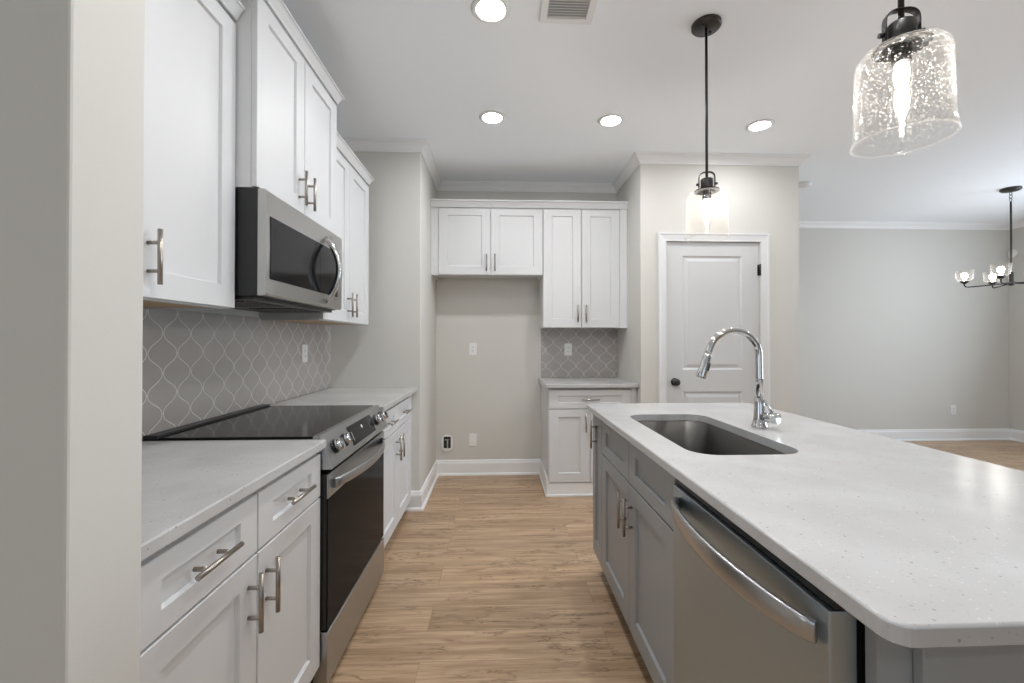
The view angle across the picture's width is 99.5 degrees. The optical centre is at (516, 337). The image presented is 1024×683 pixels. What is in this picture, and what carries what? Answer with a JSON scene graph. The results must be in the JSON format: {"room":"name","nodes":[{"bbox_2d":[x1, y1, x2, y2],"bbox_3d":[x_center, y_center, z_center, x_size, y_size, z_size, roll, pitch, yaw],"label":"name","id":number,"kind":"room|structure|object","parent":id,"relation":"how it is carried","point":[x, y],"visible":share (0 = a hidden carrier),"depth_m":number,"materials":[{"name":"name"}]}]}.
{"room":"kitchen","nodes":[
{"label":"kitchen","id":0,"kind":"room"},
{"bbox_2d":[0,0,144,682],"bbox_3d":[-1.916,-0.108,0.594,2.620,2.755,0.125,0,0,-2],"label":"wall","id":1,"kind":"structure","parent":0,"point":[72,71],"depth_m":0.59,"materials":[{"name":"grey paint"}]},
{"bbox_2d":[142,308,259,440],"bbox_3d":[-1.447,-0.088,3.018,0.120,2.755,4.680,0,0,-2],"label":"wall","id":2,"kind":"structure","parent":0,"point":[230,311],"depth_m":2.04,"materials":[{"name":"grey paint"}]},
{"bbox_2d":[143,0,244,308],"bbox_3d":[-1.124,-0.638,1.115,0.368,1.073,0.838,0,0,-2],"label":"upper cabinet","id":3,"kind":"object","parent":2,"relation":"attached to","point":[190,70],"visible":0.52,"depth_m":1.33,"materials":[{"name":"white paint"}]},
{"bbox_2d":[142,309,330,439],"bbox_3d":[-1.338,0.131,1.955,0.010,0.470,2.551,0,0,-2],"label":"tile backsplash","id":4,"kind":"structure","parent":2,"relation":"attached to","point":[197,366],"depth_m":1.95,"materials":[{"name":"grey tile"}]},
{"bbox_2d":[302,344,307,362],"bbox_3d":[-1.363,0.105,2.796,0.008,0.116,0.072,0,0,-2],"label":"wall outlet","id":5,"kind":"object","parent":4,"relation":"attached to","point":[304,346],"visible":1,"depth_m":2.79,"materials":[{"name":"white plastic"}]},
{"bbox_2d":[304,348,306,358],"bbox_3d":[-1.361,0.105,2.796,0.003,0.068,0.035,0,0,-2],"label":"receptacle","id":6,"kind":"object","parent":5,"relation":"attached to","point":[305,349],"depth_m":2.79,"materials":[{"name":"grey plastic"}]},
{"bbox_2d":[217,0,344,234],"bbox_3d":[-1.122,-0.913,1.922,0.438,0.764,0.828,0,0,-2],"label":"upper cabinet","id":7,"kind":"object","parent":2,"relation":"attached to","point":[286,135],"visible":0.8,"depth_m":1.76,"materials":[{"name":"white paint"}]},
{"bbox_2d":[232,188,341,312],"bbox_3d":[-1.080,-0.329,1.913,0.500,0.402,0.745,0,0,-2],"label":"microwave","id":8,"kind":"object","parent":7,"relation":"attached to","point":[286,261],"visible":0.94,"depth_m":1.69,"materials":[{"name":"silver metal"}]},
{"bbox_2d":[260,132,373,324],"bbox_3d":[-1.190,-0.617,2.721,0.368,1.061,0.838,0,0,-2],"label":"upper cabinet","id":9,"kind":"object","parent":2,"relation":"attached to","point":[352,191],"visible":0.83,"depth_m":2.73,"materials":[{"name":"white paint"}]},
{"bbox_2d":[330,151,436,490],"bbox_3d":[-1.078,-0.082,3.721,0.674,2.755,0.952,0,0,-2],"label":"wall","id":10,"kind":"structure","parent":0,"point":[396,348],"depth_m":3.25,"materials":[{"name":"grey paint"}]},
{"bbox_2d":[436,191,616,459],"bbox_3d":[0.102,-0.078,4.186,1.723,2.755,0.120,0,0,-2],"label":"wall","id":11,"kind":"structure","parent":0,"point":[493,394],"depth_m":4.11,"materials":[{"name":"grey paint"}]},
{"bbox_2d":[442,435,452,451],"bbox_3d":[-0.652,0.999,4.075,0.104,0.160,0.019,0,0,-2],"label":"water supply box","id":12,"kind":"object","parent":11,"relation":"attached to","point":[447,440],"visible":1,"depth_m":4.08,"materials":[{"name":"white plastic"}]},
{"bbox_2d":[405,459,540,510],"bbox_3d":[-0.300,1.224,3.668,1.102,0.142,0.860,0,0,-2],"label":"baseboard","id":13,"kind":"structure","parent":11,"relation":"attached to","point":[418,500],"depth_m":4.08,"materials":[{"name":"white wood"}]},
{"bbox_2d":[469,434,476,445],"bbox_3d":[-0.411,0.972,4.092,0.072,0.116,0.007,0,0,-2],"label":"blank plate","id":14,"kind":"object","parent":11,"relation":"attached to","point":[472,437],"visible":1,"depth_m":4.09,"materials":[{"name":"white plastic"}]},
{"bbox_2d":[469,343,476,354],"bbox_3d":[-0.412,0.113,4.098,0.072,0.116,0.008,0,0,-2],"label":"wall outlet","id":15,"kind":"object","parent":11,"relation":"attached to","point":[472,346],"visible":1,"depth_m":4.09,"materials":[{"name":"white plastic"}]},
{"bbox_2d":[471,345,474,352],"bbox_3d":[-0.412,0.113,4.096,0.035,0.068,0.003,0,0,-2],"label":"receptacle","id":16,"kind":"object","parent":15,"relation":"attached to","point":[472,346],"depth_m":4.09,"materials":[{"name":"grey plastic"}]},
{"bbox_2d":[430,199,542,280],"bbox_3d":[-0.261,-0.864,3.930,0.974,0.650,0.372,0,0,-2],"label":"upper cabinet","id":17,"kind":"object","parent":11,"relation":"attached to","point":[471,238],"visible":1,"depth_m":3.79,"materials":[{"name":"white paint"}]},
{"bbox_2d":[541,328,616,376],"bbox_3d":[0.599,0.149,4.139,0.733,0.470,0.010,0,0,-2],"label":"tile backsplash","id":18,"kind":"structure","parent":11,"relation":"attached to","point":[594,350],"depth_m":4.13,"materials":[{"name":"grey tile"}]},
{"bbox_2d":[564,343,571,355],"bbox_3d":[0.491,0.119,4.125,0.072,0.116,0.008,0,0,-2],"label":"wall outlet","id":19,"kind":"object","parent":18,"relation":"attached to","point":[567,346],"visible":1,"depth_m":4.12,"materials":[{"name":"white plastic"}]},
{"bbox_2d":[539,200,627,328],"bbox_3d":[0.599,-0.633,3.963,0.747,1.110,0.372,0,0,-2],"label":"upper cabinet","id":20,"kind":"object","parent":11,"relation":"attached to","point":[584,277],"visible":0.97,"depth_m":3.82,"materials":[{"name":"white paint"}]},
{"bbox_2d":[337,138,1023,229],"bbox_3d":[2.605,-1.448,0.766,7.792,0.072,9.294,0,0,-2],"label":"trim","id":21,"kind":"structure","parent":11,"relation":"attached to","point":[422,146],"depth_m":3.79,"materials":[{"name":"white wood"}]},
{"bbox_2d":[264,0,1023,222],"bbox_3d":[1.637,-1.534,0.727,9.970,0.100,9.534,0,0,-2],"label":"ceiling","id":22,"kind":"structure","parent":0,"point":[402,69],"depth_m":2.58,"materials":[{"name":"white paint"}]},
{"bbox_2d":[471,0,510,23],"bbox_3d":[-0.116,-1.470,1.949,0.180,0.007,0.180,0,0,-2],"label":"recessed light","id":23,"kind":"object","parent":22,"relation":"in","point":[486,11],"visible":1,"depth_m":1.95,"materials":[{"name":"white plastic"}]},
{"bbox_2d":[477,0,503,19],"bbox_3d":[-0.116,-1.472,1.949,0.123,0.002,0.123,0,0,-2],"label":"diffuser","id":24,"kind":"object","parent":23,"relation":"attached to","point":[486,9],"depth_m":1.95,"materials":[{"name":"white plastic"}]},
{"bbox_2d":[479,110,505,123],"bbox_3d":[-0.161,-1.462,2.895,0.180,0.007,0.180,0,0,-2],"label":"recessed light","id":25,"kind":"object","parent":22,"relation":"in","point":[491,116],"visible":1,"depth_m":2.89,"materials":[{"name":"white plastic"}]},
{"bbox_2d":[483,113,501,121],"bbox_3d":[-0.161,-1.464,2.895,0.123,0.002,0.123,0,0,-2],"label":"diffuser","id":26,"kind":"object","parent":25,"relation":"attached to","point":[487,117],"depth_m":2.89,"materials":[{"name":"white plastic"}]},
{"bbox_2d":[540,0,597,24],"bbox_3d":[0.234,-1.469,1.875,0.240,0.010,0.303,0,0,-2],"label":"ceiling vent","id":27,"kind":"object","parent":22,"relation":"in","point":[552,11],"visible":1,"depth_m":1.96,"materials":[{"name":"white plastic"}]},
{"bbox_2d":[597,113,624,126],"bbox_3d":[0.639,-1.462,2.934,0.180,0.007,0.180,0,0,-2],"label":"recessed light","id":28,"kind":"object","parent":22,"relation":"in","point":[608,120],"visible":1,"depth_m":2.93,"materials":[{"name":"white plastic"}]},
{"bbox_2d":[602,116,619,124],"bbox_3d":[0.639,-1.464,2.934,0.123,0.002,0.123,0,0,-2],"label":"diffuser","id":29,"kind":"object","parent":28,"relation":"attached to","point":[606,120],"depth_m":2.93,"materials":[{"name":"white plastic"}]},
{"bbox_2d":[691,14,721,225],"bbox_3d":[0.893,-0.966,2.038,0.200,1.014,0.200,0,0,-2],"label":"pendant lamp","id":30,"kind":"object","parent":22,"relation":"hanging from","point":[707,25],"visible":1,"depth_m":2.03,"materials":[{"name":"black metal"}]},
{"bbox_2d":[745,119,774,131],"bbox_3d":[1.685,-1.461,3.002,0.180,0.007,0.180,0,0,-2],"label":"recessed light","id":31,"kind":"object","parent":22,"relation":"in","point":[763,124],"visible":1,"depth_m":3.00,"materials":[{"name":"white plastic"}]},
{"bbox_2d":[750,122,769,129],"bbox_3d":[1.685,-1.464,3.002,0.123,0.002,0.123,0,0,-2],"label":"diffuser","id":32,"kind":"object","parent":31,"relation":"attached to","point":[753,125],"depth_m":3.00,"materials":[{"name":"white plastic"}]},
{"bbox_2d":[799,181,811,188],"bbox_3d":[2.724,-1.437,4.112,0.130,0.038,0.130,0,0,-2],"label":"smoke detector","id":33,"kind":"object","parent":22,"relation":"attached to","point":[805,184],"visible":0.85,"depth_m":4.07,"materials":[{"name":"white plastic"}]},
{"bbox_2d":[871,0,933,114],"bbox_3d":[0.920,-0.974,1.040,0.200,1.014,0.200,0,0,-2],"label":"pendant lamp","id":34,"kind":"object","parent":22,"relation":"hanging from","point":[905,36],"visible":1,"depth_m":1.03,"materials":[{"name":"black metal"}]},
{"bbox_2d":[960,186,1023,287],"bbox_3d":[4.852,-0.978,4.225,0.743,0.954,0.743,0,0,-2],"label":"chandelier","id":35,"kind":"object","parent":22,"relation":"hanging from","point":[1000,270],"visible":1,"depth_m":4.24,"materials":[{"name":"black metal"}]},
{"bbox_2d":[329,440,1023,682],"bbox_3d":[1.637,1.311,0.704,9.970,0.080,9.534,0,0,-2],"label":"floor","id":36,"kind":"structure","parent":0,"point":[497,579],"depth_m":2.14,"materials":[{"name":"brown wood"}]},
{"bbox_2d":[140,454,319,682],"bbox_3d":[-0.974,0.833,1.108,0.668,0.883,0.838,0,0,-2],"label":"base cabinet","id":37,"kind":"object","parent":36,"relation":"on","point":[235,598],"visible":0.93,"depth_m":1.07,"materials":[{"name":"white paint"}]},
{"bbox_2d":[141,439,325,561],"bbox_3d":[-0.983,0.375,1.112,0.650,0.030,0.840,0,0,-2],"label":"countertop","id":38,"kind":"structure","parent":37,"relation":"on","point":[186,484],"depth_m":1.13,"materials":[{"name":"white stone"}]},
{"bbox_2d":[143,404,388,682],"bbox_3d":[-0.977,0.816,1.914,0.706,0.930,0.760,0,0,-2],"label":"electric range","id":39,"kind":"object","parent":36,"relation":"on","point":[351,497],"visible":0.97,"depth_m":1.75,"materials":[{"name":"silver metal"}]},
{"bbox_2d":[158,405,372,439],"bbox_3d":[-1.010,0.362,1.916,0.538,0.008,0.760,0,0,-2],"label":"cooktop","id":40,"kind":"object","parent":39,"relation":"in","point":[264,422],"depth_m":1.77,"materials":[{"name":"black glass"}]},
{"bbox_2d":[382,395,411,547],"bbox_3d":[-1.042,0.846,2.768,0.668,0.883,0.938,0,0,-2],"label":"base cabinet","id":41,"kind":"object","parent":36,"relation":"on","point":[397,435],"visible":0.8,"depth_m":2.69,"materials":[{"name":"white paint"}]},
{"bbox_2d":[270,387,416,411],"bbox_3d":[-1.051,0.389,2.770,0.650,0.030,0.940,0,0,-2],"label":"countertop","id":42,"kind":"structure","parent":41,"relation":"on","point":[385,398],"depth_m":2.68,"materials":[{"name":"white stone"}]},
{"bbox_2d":[539,384,636,496],"bbox_3d":[0.600,0.855,3.813,0.755,0.883,0.650,0,0,-2],"label":"base cabinet","id":43,"kind":"object","parent":36,"relation":"on","point":[566,462],"visible":0.64,"depth_m":3.53,"materials":[{"name":"white paint"}]},
{"bbox_2d":[538,377,638,387],"bbox_3d":[0.599,0.397,3.819,0.757,0.030,0.644,0,0,-2],"label":"countertop","id":44,"kind":"structure","parent":43,"relation":"on","point":[559,382],"depth_m":3.63,"materials":[{"name":"white stone"}]},
{"bbox_2d":[590,414,602,567],"bbox_3d":[0.722,0.842,2.305,0.668,0.883,0.208,0,0,-2],"label":"base cabinet","id":45,"kind":"object","parent":36,"relation":"on","point":[597,423],"visible":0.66,"depth_m":2.31,"materials":[{"name":"grey paint"}]},
{"bbox_2d":[602,421,676,682],"bbox_3d":[0.745,0.838,1.744,0.668,0.883,0.913,0,0,-2],"label":"base cabinet","id":46,"kind":"object","parent":36,"relation":"on","point":[638,548],"visible":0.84,"depth_m":1.60,"materials":[{"name":"grey paint"}]},
{"bbox_2d":[587,403,1023,648],"bbox_3d":[0.889,0.378,1.495,0.927,0.030,1.890,0,0,-2],"label":"countertop","id":47,"kind":"structure","parent":46,"relation":"on","point":[923,546],"depth_m":0.89,"materials":[{"name":"white stone"}]},
{"bbox_2d":[637,420,784,454],"bbox_3d":[0.714,0.499,1.699,0.423,0.206,0.795,0,0,-2],"label":"sink","id":48,"kind":"object","parent":47,"relation":"in","point":[694,436],"visible":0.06,"depth_m":2.01,"materials":[{"name":"silver metal"}]},
{"bbox_2d":[696,327,780,428],"bbox_3d":[0.881,0.163,1.727,0.316,0.404,0.102,0,0,-2],"label":"faucet","id":49,"kind":"object","parent":47,"relation":"on","point":[761,418],"visible":1,"depth_m":1.74,"materials":[{"name":"silver metal"}]},
{"bbox_2d":[671,480,864,682],"bbox_3d":[0.735,0.839,0.981,0.651,0.868,0.604,0,0,-2],"label":"dishwasher","id":50,"kind":"object","parent":36,"relation":"on","point":[742,614],"visible":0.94,"depth_m":0.89,"materials":[{"name":"silver metal"}]},
{"bbox_2d":[857,619,864,682],"bbox_3d":[0.790,0.787,0.984,0.540,0.763,0.598,0,0,-2],"label":"tub","id":51,"kind":"object","parent":50,"relation":"in","point":[860,626],"depth_m":0.68,"materials":[{"name":"black plastic"}]},
{"bbox_2d":[865,626,1023,682],"bbox_3d":[0.831,0.829,0.657,0.588,0.883,0.038,0,0,-2],"label":"island end panel","id":52,"kind":"object","parent":36,"relation":"on","point":[886,661],"visible":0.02,"depth_m":0.64,"materials":[{"name":"grey paint"}]},
{"bbox_2d":[617,164,799,415],"bbox_3d":[1.604,-0.076,4.489,1.304,2.755,1.991,0,0,-2],"label":"wall","id":53,"kind":"structure","parent":0,"point":[660,197],"depth_m":3.51,"materials":[{"name":"grey paint"}]},
{"bbox_2d":[666,242,760,403],"bbox_3d":[1.593,0.259,3.486,0.771,2.049,0.100,0,0,-2],"label":"door","id":54,"kind":"structure","parent":53,"relation":"in","point":[712,288],"depth_m":3.51,"materials":[{"name":"grey paint"}]},
{"bbox_2d":[658,232,770,407],"bbox_3d":[1.588,0.229,3.480,0.911,2.130,0.018,0,0,-2],"label":"trim","id":55,"kind":"structure","parent":53,"relation":"attached to","point":[763,238],"depth_m":3.48,"materials":[{"name":"white wood"}]},
{"bbox_2d":[799,228,1009,429],"bbox_3d":[3.670,-0.067,5.510,5.515,2.755,0.120,0,0,-2],"label":"wall","id":56,"kind":"structure","parent":0,"point":[891,336],"depth_m":5.50,"materials":[{"name":"grey paint"}]},
{"bbox_2d":[860,428,1023,442],"bbox_3d":[4.242,1.218,2.888,4.346,0.142,5.144,0,0,-2],"label":"baseboard","id":57,"kind":"structure","parent":56,"relation":"attached to","point":[1002,433],"depth_m":5.49,"materials":[{"name":"white wood"}]},
{"bbox_2d":[950,405,955,413],"bbox_3d":[5.553,0.925,5.514,0.072,0.116,0.008,0,0,-2],"label":"wall outlet","id":58,"kind":"object","parent":56,"relation":"attached to","point":[952,407],"visible":1,"depth_m":5.51,"materials":[{"name":"white plastic"}]},
{"bbox_2d":[1008,227,1023,430],"bbox_3d":[6.558,-0.105,0.917,0.120,2.755,9.294,0,0,-2],"label":"wall","id":59,"kind":"structure","parent":0,"point":[1015,292],"depth_m":5.47,"materials":[{"name":"grey paint"}]},
{"bbox_2d":[1007,249,1017,257],"bbox_3d":[6.295,-1.060,5.506,0.030,0.104,0.104,0,0,-2],"label":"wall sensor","id":60,"kind":"object","parent":59,"relation":"attached to","point":[1015,252],"visible":0.69,"depth_m":5.48,"materials":[{"name":"white plastic"}]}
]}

